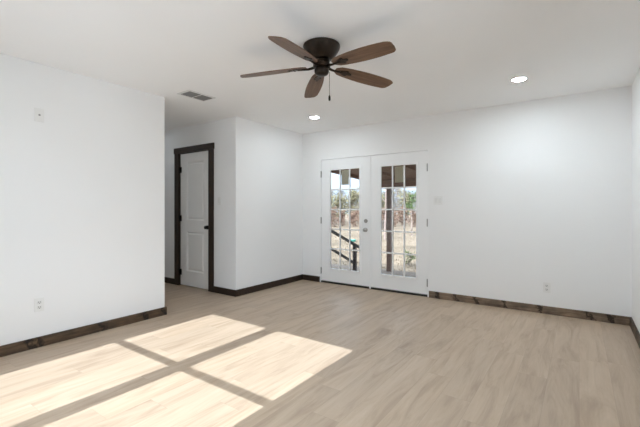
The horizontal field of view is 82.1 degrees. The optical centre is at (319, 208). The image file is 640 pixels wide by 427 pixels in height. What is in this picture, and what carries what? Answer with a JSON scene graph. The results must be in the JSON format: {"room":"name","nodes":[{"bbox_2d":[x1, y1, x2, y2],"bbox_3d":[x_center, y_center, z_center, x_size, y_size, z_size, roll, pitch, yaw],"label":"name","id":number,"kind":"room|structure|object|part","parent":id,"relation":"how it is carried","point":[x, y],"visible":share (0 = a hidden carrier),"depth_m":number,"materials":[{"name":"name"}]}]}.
{"room":"empty living room","nodes":[
{"label":"empty living room","id":0,"kind":"room"},
{"bbox_2d":[0,53,302,345],"bbox_3d":[-1.912,-0.030,3.985,0.120,2.441,5.706,0,0,35],"label":"wall","id":1,"kind":"structure","parent":0,"point":[82,189],"depth_m":3.53,"materials":[{"name":"white paint"}]},
{"bbox_2d":[34,107,43,122],"bbox_3d":[-2.409,-0.805,3.157,0.022,0.116,0.072,0,0,35],"label":"cable plate","id":2,"kind":"object","parent":1,"relation":"attached to","point":[38,113],"visible":1,"depth_m":3.15,"materials":[{"name":"white plastic"}]},
{"bbox_2d":[34,297,43,311],"bbox_3d":[-2.415,0.828,3.161,0.009,0.116,0.072,0,0,35],"label":"wall outlet","id":3,"kind":"object","parent":1,"relation":"attached to","point":[39,302],"visible":1,"depth_m":3.16,"materials":[{"name":"white plastic"}]},
{"bbox_2d":[0,306,166,356],"bbox_3d":[-2.620,1.146,2.963,0.132,0.088,2.940,0,0,35],"label":"baseboard","id":4,"kind":"structure","parent":1,"relation":"attached to","point":[16,347],"depth_m":3.38,"materials":[{"name":"brown wood"}]},
{"bbox_2d":[235,274,302,296],"bbox_3d":[-0.715,1.146,5.562,0.017,0.088,1.488,0,0,35],"label":"baseboard","id":5,"kind":"structure","parent":1,"relation":"attached to","point":[247,290],"depth_m":5.46,"materials":[{"name":"brown wood"}]},
{"bbox_2d":[165,116,241,289],"bbox_3d":[-2.253,-0.030,5.825,2.800,2.441,0.110,0,0,35],"label":"wall","id":6,"kind":"structure","parent":0,"point":[226,134],"depth_m":5.14,"materials":[{"name":"white paint"}]},
{"bbox_2d":[174,143,213,291],"bbox_3d":[-1.870,0.126,5.532,0.955,2.128,0.146,0,0,35],"label":"door","id":7,"kind":"structure","parent":6,"relation":"in","point":[193,165],"depth_m":5.52,"materials":[{"name":"white paint"}]},
{"bbox_3d":[-2.234,0.169,5.734,0.107,2.042,0.018,0,0,35],"label":"casing","id":8,"kind":"part","parent":7,"relation":"part of","materials":[{"name":"black wood"}]},
{"bbox_3d":[-1.898,-0.895,5.493,0.955,0.086,0.023,0,0,35],"label":"head casing","id":9,"kind":"part","parent":7,"relation":"part of","materials":[{"name":"black wood"}]},
{"bbox_3d":[-1.865,-0.268,5.521,0.410,0.885,0.034,0,0,35],"label":"panel","id":10,"kind":"part","parent":7,"relation":"part of","materials":[{"name":"white paint"}]},
{"bbox_3d":[-1.865,0.653,5.521,0.410,0.603,0.034,0,0,35],"label":"panel","id":11,"kind":"part","parent":7,"relation":"part of","materials":[{"name":"white paint"}]},
{"bbox_3d":[-1.559,0.169,5.257,0.105,2.042,0.018,0,0,35],"label":"casing","id":12,"kind":"part","parent":7,"relation":"part of","materials":[{"name":"black wood"}]},
{"bbox_2d":[165,277,234,296],"bbox_3d":[-2.290,1.146,5.773,2.800,0.088,0.017,0,0,35],"label":"baseboard","id":13,"kind":"structure","parent":6,"relation":"attached to","point":[220,290],"depth_m":5.13,"materials":[{"name":"brown wood"}]},
{"bbox_2d":[0,280,639,426],"bbox_3d":[-1.315,1.240,3.551,7.356,0.100,5.686,0,0,35],"label":"floor","id":14,"kind":"structure","parent":0,"point":[301,353],"depth_m":2.70,"materials":[{"name":"brown wood"}]},
{"bbox_2d":[321,280,426,296],"bbox_3d":[0.774,1.178,5.511,1.752,0.024,0.154,0,0,35],"label":"threshold","id":15,"kind":"object","parent":14,"relation":"on","point":[324,281],"visible":0.5,"depth_m":5.37,"materials":[{"name":"brown metal"}]},
{"bbox_2d":[0,0,639,133],"bbox_3d":[-1.309,-1.301,3.559,7.356,0.100,5.706,0,0,35],"label":"ceiling","id":16,"kind":"structure","parent":0,"point":[449,55],"depth_m":2.87,"materials":[{"name":"white paint"}]},
{"bbox_2d":[177,90,214,101],"bbox_3d":[-1.364,-1.246,4.066,0.220,0.010,0.348,0,0,35],"label":"ceiling vent","id":17,"kind":"object","parent":16,"relation":"in","point":[188,93],"visible":1,"depth_m":4.04,"materials":[{"name":"white metal"}]},
{"bbox_2d":[240,36,395,100],"bbox_3d":[0.010,-1.038,2.775,1.242,0.427,1.235,0,0,35],"label":"ceiling fan","id":18,"kind":"object","parent":16,"relation":"hanging from","point":[320,51],"visible":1,"depth_m":2.74,"materials":[{"name":"brown wood"}]},
{"bbox_3d":[-0.369,-1.064,2.873,0.534,0.006,0.144,-4,11,9],"label":"blade","id":19,"kind":"part","parent":18,"relation":"part of","materials":[{"name":"brown wood"}]},
{"bbox_3d":[-0.162,-1.064,2.469,0.144,0.007,0.534,13,10,25],"label":"blade","id":20,"kind":"part","parent":18,"relation":"part of","materials":[{"name":"brown wood"}]},
{"bbox_3d":[-0.049,-1.064,3.195,0.144,0.006,0.534,-12,-2,-10],"label":"blade","id":21,"kind":"part","parent":18,"relation":"part of","materials":[{"name":"brown wood"}]},
{"bbox_3d":[0.356,-1.064,2.990,0.534,0.007,0.144,4,-14,-27],"label":"blade","id":22,"kind":"part","parent":18,"relation":"part of","materials":[{"name":"brown wood"}]},
{"bbox_3d":[0.286,-1.064,2.542,0.534,0.006,0.144,6,-8,45],"label":"blade","id":23,"kind":"part","parent":18,"relation":"part of","materials":[{"name":"brown wood"}]},
{"bbox_2d":[510,76,528,81],"bbox_3d":[1.924,-1.248,3.550,0.160,0.006,0.160,0,0,35],"label":"recessed light","id":24,"kind":"object","parent":16,"relation":"in","point":[520,78],"visible":1,"depth_m":3.54,"materials":[{"name":"white plastic"}]},
{"bbox_2d":[303,86,631,316],"bbox_3d":[1.524,-0.030,4.972,4.356,2.441,0.130,0,0,35],"label":"wall","id":25,"kind":"structure","parent":0,"point":[534,192],"depth_m":4.29,"materials":[{"name":"white paint"}]},
{"bbox_2d":[303,274,319,281],"bbox_3d":[-0.146,1.146,6.060,0.339,0.088,0.017,0,0,35],"label":"baseboard","id":26,"kind":"structure","parent":25,"relation":"attached to","point":[305,277],"depth_m":6.04,"materials":[{"name":"brown wood"}]},
{"bbox_2d":[321,156,368,285],"bbox_3d":[0.374,0.188,5.705,0.894,1.942,0.099,0,0,35],"label":"door","id":27,"kind":"structure","parent":25,"relation":"in","point":[361,277],"depth_m":5.69,"materials":[{"name":"white paint"}]},
{"bbox_3d":[0.382,0.170,5.702,0.580,1.620,0.011,0,0,35],"label":"lite frame","id":28,"kind":"part","parent":27,"relation":"part of","materials":[{"name":"white paint"}]},
{"bbox_2d":[331,164,415,186],"bbox_3d":[3.326,-0.727,6.083,7.380,0.434,3.724,0,0,35],"label":"porch roof","id":29,"kind":"structure","parent":25,"relation":"attached to","point":[410,170],"depth_m":8.15,"materials":[{"name":"brown wood"}]},
{"bbox_2d":[320,149,428,296],"bbox_3d":[0.769,0.194,5.503,1.790,1.992,0.133,0,0,35],"label":"door frame","id":30,"kind":"structure","parent":25,"relation":"attached to","point":[427,150],"depth_m":4.94,"materials":[{"name":"white paint"}]},
{"bbox_2d":[369,151,427,293],"bbox_3d":[1.106,0.202,5.212,0.886,1.969,0.060,0,0,35],"label":"door","id":31,"kind":"structure","parent":25,"relation":"in","point":[418,284],"depth_m":5.22,"materials":[{"name":"white paint"}]},
{"bbox_3d":[1.104,0.170,5.192,0.587,1.620,0.011,0,0,35],"label":"lite frame","id":32,"kind":"part","parent":31,"relation":"part of","materials":[{"name":"white paint"}]},
{"bbox_2d":[434,196,442,204],"bbox_3d":[1.561,-0.108,4.860,0.118,0.116,0.010,0,0,35],"label":"light switch","id":33,"kind":"object","parent":25,"relation":"attached to","point":[438,200],"visible":1,"depth_m":4.85,"materials":[{"name":"white plastic"}]},
{"bbox_2d":[429,291,629,325],"bbox_3d":[2.312,1.146,4.326,2.082,0.088,0.017,0,0,35],"label":"baseboard","id":34,"kind":"structure","parent":25,"relation":"attached to","point":[601,317],"depth_m":4.20,"materials":[{"name":"brown wood"}]},
{"bbox_2d":[543,282,550,292],"bbox_3d":[2.564,0.893,4.153,0.072,0.116,0.009,0,0,35],"label":"wall outlet","id":35,"kind":"object","parent":25,"relation":"attached to","point":[546,286],"visible":1,"depth_m":4.15,"materials":[{"name":"white plastic"}]},
{"bbox_2d":[632,67,639,332],"bbox_3d":[1.609,-0.030,1.420,0.120,2.441,5.576,0,0,35],"label":"wall","id":36,"kind":"structure","parent":0,"point":[636,83],"depth_m":3.42,"materials":[{"name":"white paint"}]},
{"bbox_2d":[630,317,639,347],"bbox_3d":[1.589,1.146,1.510,0.017,0.088,5.419,0,0,35],"label":"baseboard","id":37,"kind":"structure","parent":36,"relation":"attached to","point":[634,329],"depth_m":3.38,"materials":[{"name":"brown wood"}]},
{"label":"outside","id":38,"kind":"structure","parent":0,"visible":0},
{"bbox_2d":[331,264,415,276],"bbox_3d":[2.604,1.630,6.464,8.000,0.200,3.474,0,0,35],"label":"deck","id":39,"kind":"object","parent":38,"point":[336,266],"depth_m":8.93,"materials":[{"name":"wood"}]},
{"bbox_2d":[331,230,358,270],"bbox_3d":[0.361,0.854,7.015,0.086,1.353,1.695,0,0,35],"label":"stair railing","id":40,"kind":"object","parent":39,"relation":"on","point":[355,246],"visible":0.35,"depth_m":7.40,"materials":[{"name":"black metal"}]},
{"bbox_3d":[0.309,0.818,6.942,0.035,0.657,1.438,0,0,35],"label":"rail","id":41,"kind":"part","parent":40,"relation":"part of","materials":[{"name":"black metal"}]},
{"bbox_3d":[0.361,0.511,7.015,0.050,0.667,1.695,0,0,35],"label":"rail","id":42,"kind":"part","parent":40,"relation":"part of","materials":[{"name":"black metal"}]},
{"bbox_3d":[0.710,1.133,7.510,0.064,0.793,0.064,0,0,35],"label":"post","id":43,"kind":"part","parent":40,"relation":"part of","materials":[{"name":"black metal"}]},
{"bbox_2d":[386,189,391,271],"bbox_3d":[1.698,0.510,8.997,0.110,2.040,0.100,0,0,35],"label":"porch post","id":44,"kind":"object","parent":39,"relation":"on","point":[388,191],"visible":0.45,"depth_m":8.96,"materials":[{"name":"brown wood"}]},
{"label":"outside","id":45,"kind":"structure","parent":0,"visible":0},
{"bbox_2d":[331,214,415,271],"bbox_3d":[6.245,1.784,26.192,160.000,0.284,170.000,0,0,35],"label":"lawn","id":46,"kind":"structure","parent":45,"point":[399,226],"depth_m":18.30,"materials":[{"name":"beige plant"}]},
{"bbox_2d":[331,206,338,226],"bbox_3d":[1.265,0.822,35.209,1.601,2.169,1.434,0,0,-4],"label":"shrub","id":47,"kind":"object","parent":46,"relation":"on","point":[333,212],"visible":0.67,"depth_m":35.25,"materials":[{"name":"brown plant"}]},
{"bbox_2d":[332,188,346,208],"bbox_3d":[2.845,-0.517,49.113,2.751,4.858,2.674,0,0,-37],"label":"bare tree","id":48,"kind":"object","parent":46,"relation":"on","point":[342,191],"visible":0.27,"depth_m":48.77,"materials":[{"name":"grey plant"}]},
{"bbox_2d":[336,210,345,225],"bbox_3d":[2.117,0.980,37.716,1.283,1.822,1.635,0,0,-7],"label":"shrub","id":49,"kind":"object","parent":46,"relation":"on","point":[342,211],"visible":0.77,"depth_m":37.62,"materials":[{"name":"brown plant"}]},
{"bbox_2d":[331,192,351,224],"bbox_3d":[2.014,0.012,40.623,2.717,3.774,2.745,0,0,44],"label":"tree","id":50,"kind":"object","parent":46,"relation":"on","point":[335,202],"visible":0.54,"depth_m":40.43,"materials":[{"name":"green plant"}]},
{"bbox_2d":[344,188,358,215],"bbox_3d":[4.011,-0.387,44.445,2.969,4.611,2.849,0,0,42],"label":"tree","id":51,"kind":"object","parent":46,"relation":"on","point":[354,198],"visible":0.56,"depth_m":44.22,"materials":[{"name":"green plant"}]},
{"bbox_2d":[347,210,358,226],"bbox_3d":[3.242,0.970,35.249,1.658,1.845,1.415,0,0,28],"label":"shrub","id":52,"kind":"object","parent":46,"relation":"on","point":[354,218],"visible":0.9,"depth_m":35.28,"materials":[{"name":"brown plant"}]},
{"bbox_2d":[382,192,384,208],"bbox_3d":[7.225,-0.115,44.364,2.800,4.040,2.724,0,0,-40],"label":"tree","id":53,"kind":"object","parent":46,"relation":"on","point":[383,201],"visible":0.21,"depth_m":43.97,"materials":[{"name":"green plant"}]},
{"bbox_2d":[382,208,384,220],"bbox_3d":[6.324,0.897,37.531,1.838,2.003,2.043,0,0,-9],"label":"shrub","id":54,"kind":"object","parent":46,"relation":"on","point":[383,211],"visible":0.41,"depth_m":37.41,"materials":[{"name":"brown plant"}]},
{"bbox_2d":[382,188,400,239],"bbox_3d":[3.693,-0.813,21.134,2.397,5.409,1.902,0,0,-16],"label":"tree","id":55,"kind":"object","parent":46,"relation":"on","point":[394,188],"visible":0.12,"depth_m":20.96,"materials":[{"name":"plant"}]},
{"bbox_2d":[384,189,400,211],"bbox_3d":[7.983,-0.218,40.975,2.519,4.234,2.341,0,0,-12],"label":"bare tree","id":56,"kind":"object","parent":46,"relation":"on","point":[395,201],"visible":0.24,"depth_m":40.68,"materials":[{"name":"grey plant"}]},
{"bbox_2d":[394,210,400,226],"bbox_3d":[7.263,0.996,35.450,1.357,1.787,1.476,0,0,40],"label":"shrub","id":57,"kind":"object","parent":46,"relation":"on","point":[395,213],"visible":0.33,"depth_m":35.36,"materials":[{"name":"brown plant"}]},
{"bbox_2d":[394,188,402,214],"bbox_3d":[11.151,-0.892,52.616,2.535,5.606,2.955,0,0,-14],"label":"bare tree","id":58,"kind":"object","parent":46,"relation":"on","point":[396,190],"visible":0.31,"depth_m":52.50,"materials":[{"name":"grey plant"}]},
{"bbox_2d":[396,206,408,224],"bbox_3d":[8.612,0.755,37.532,2.047,2.317,1.640,0,0,-28],"label":"shrub","id":59,"kind":"object","parent":46,"relation":"on","point":[400,212],"visible":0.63,"depth_m":37.56,"materials":[{"name":"brown plant"}]},
{"bbox_2d":[397,191,413,215],"bbox_3d":[10.236,-0.202,44.150,2.946,4.222,3.075,0,0,-16],"label":"tree","id":60,"kind":"object","parent":46,"relation":"on","point":[401,193],"visible":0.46,"depth_m":43.97,"materials":[{"name":"green plant"}]},
{"bbox_2d":[405,191,415,235],"bbox_3d":[5.986,0.338,23.955,0.880,3.110,0.834,0,0,12],"label":"sapling","id":61,"kind":"object","parent":46,"relation":"on","point":[412,199],"visible":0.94,"depth_m":23.91,"materials":[{"name":"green plant"}]},
{"bbox_2d":[405,249,415,264],"bbox_3d":[2.818,1.577,11.557,0.448,0.634,0.567,0,0,21],"label":"plant","id":62,"kind":"object","parent":46,"relation":"on","point":[408,256],"visible":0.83,"depth_m":11.59,"materials":[{"name":"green plant"}]},
{"bbox_2d":[406,210,415,226],"bbox_3d":[9.095,0.968,35.365,1.612,1.848,1.503,0,0,38],"label":"shrub","id":63,"kind":"object","parent":46,"relation":"on","point":[413,212],"visible":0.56,"depth_m":35.16,"materials":[{"name":"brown plant"}]}
]}

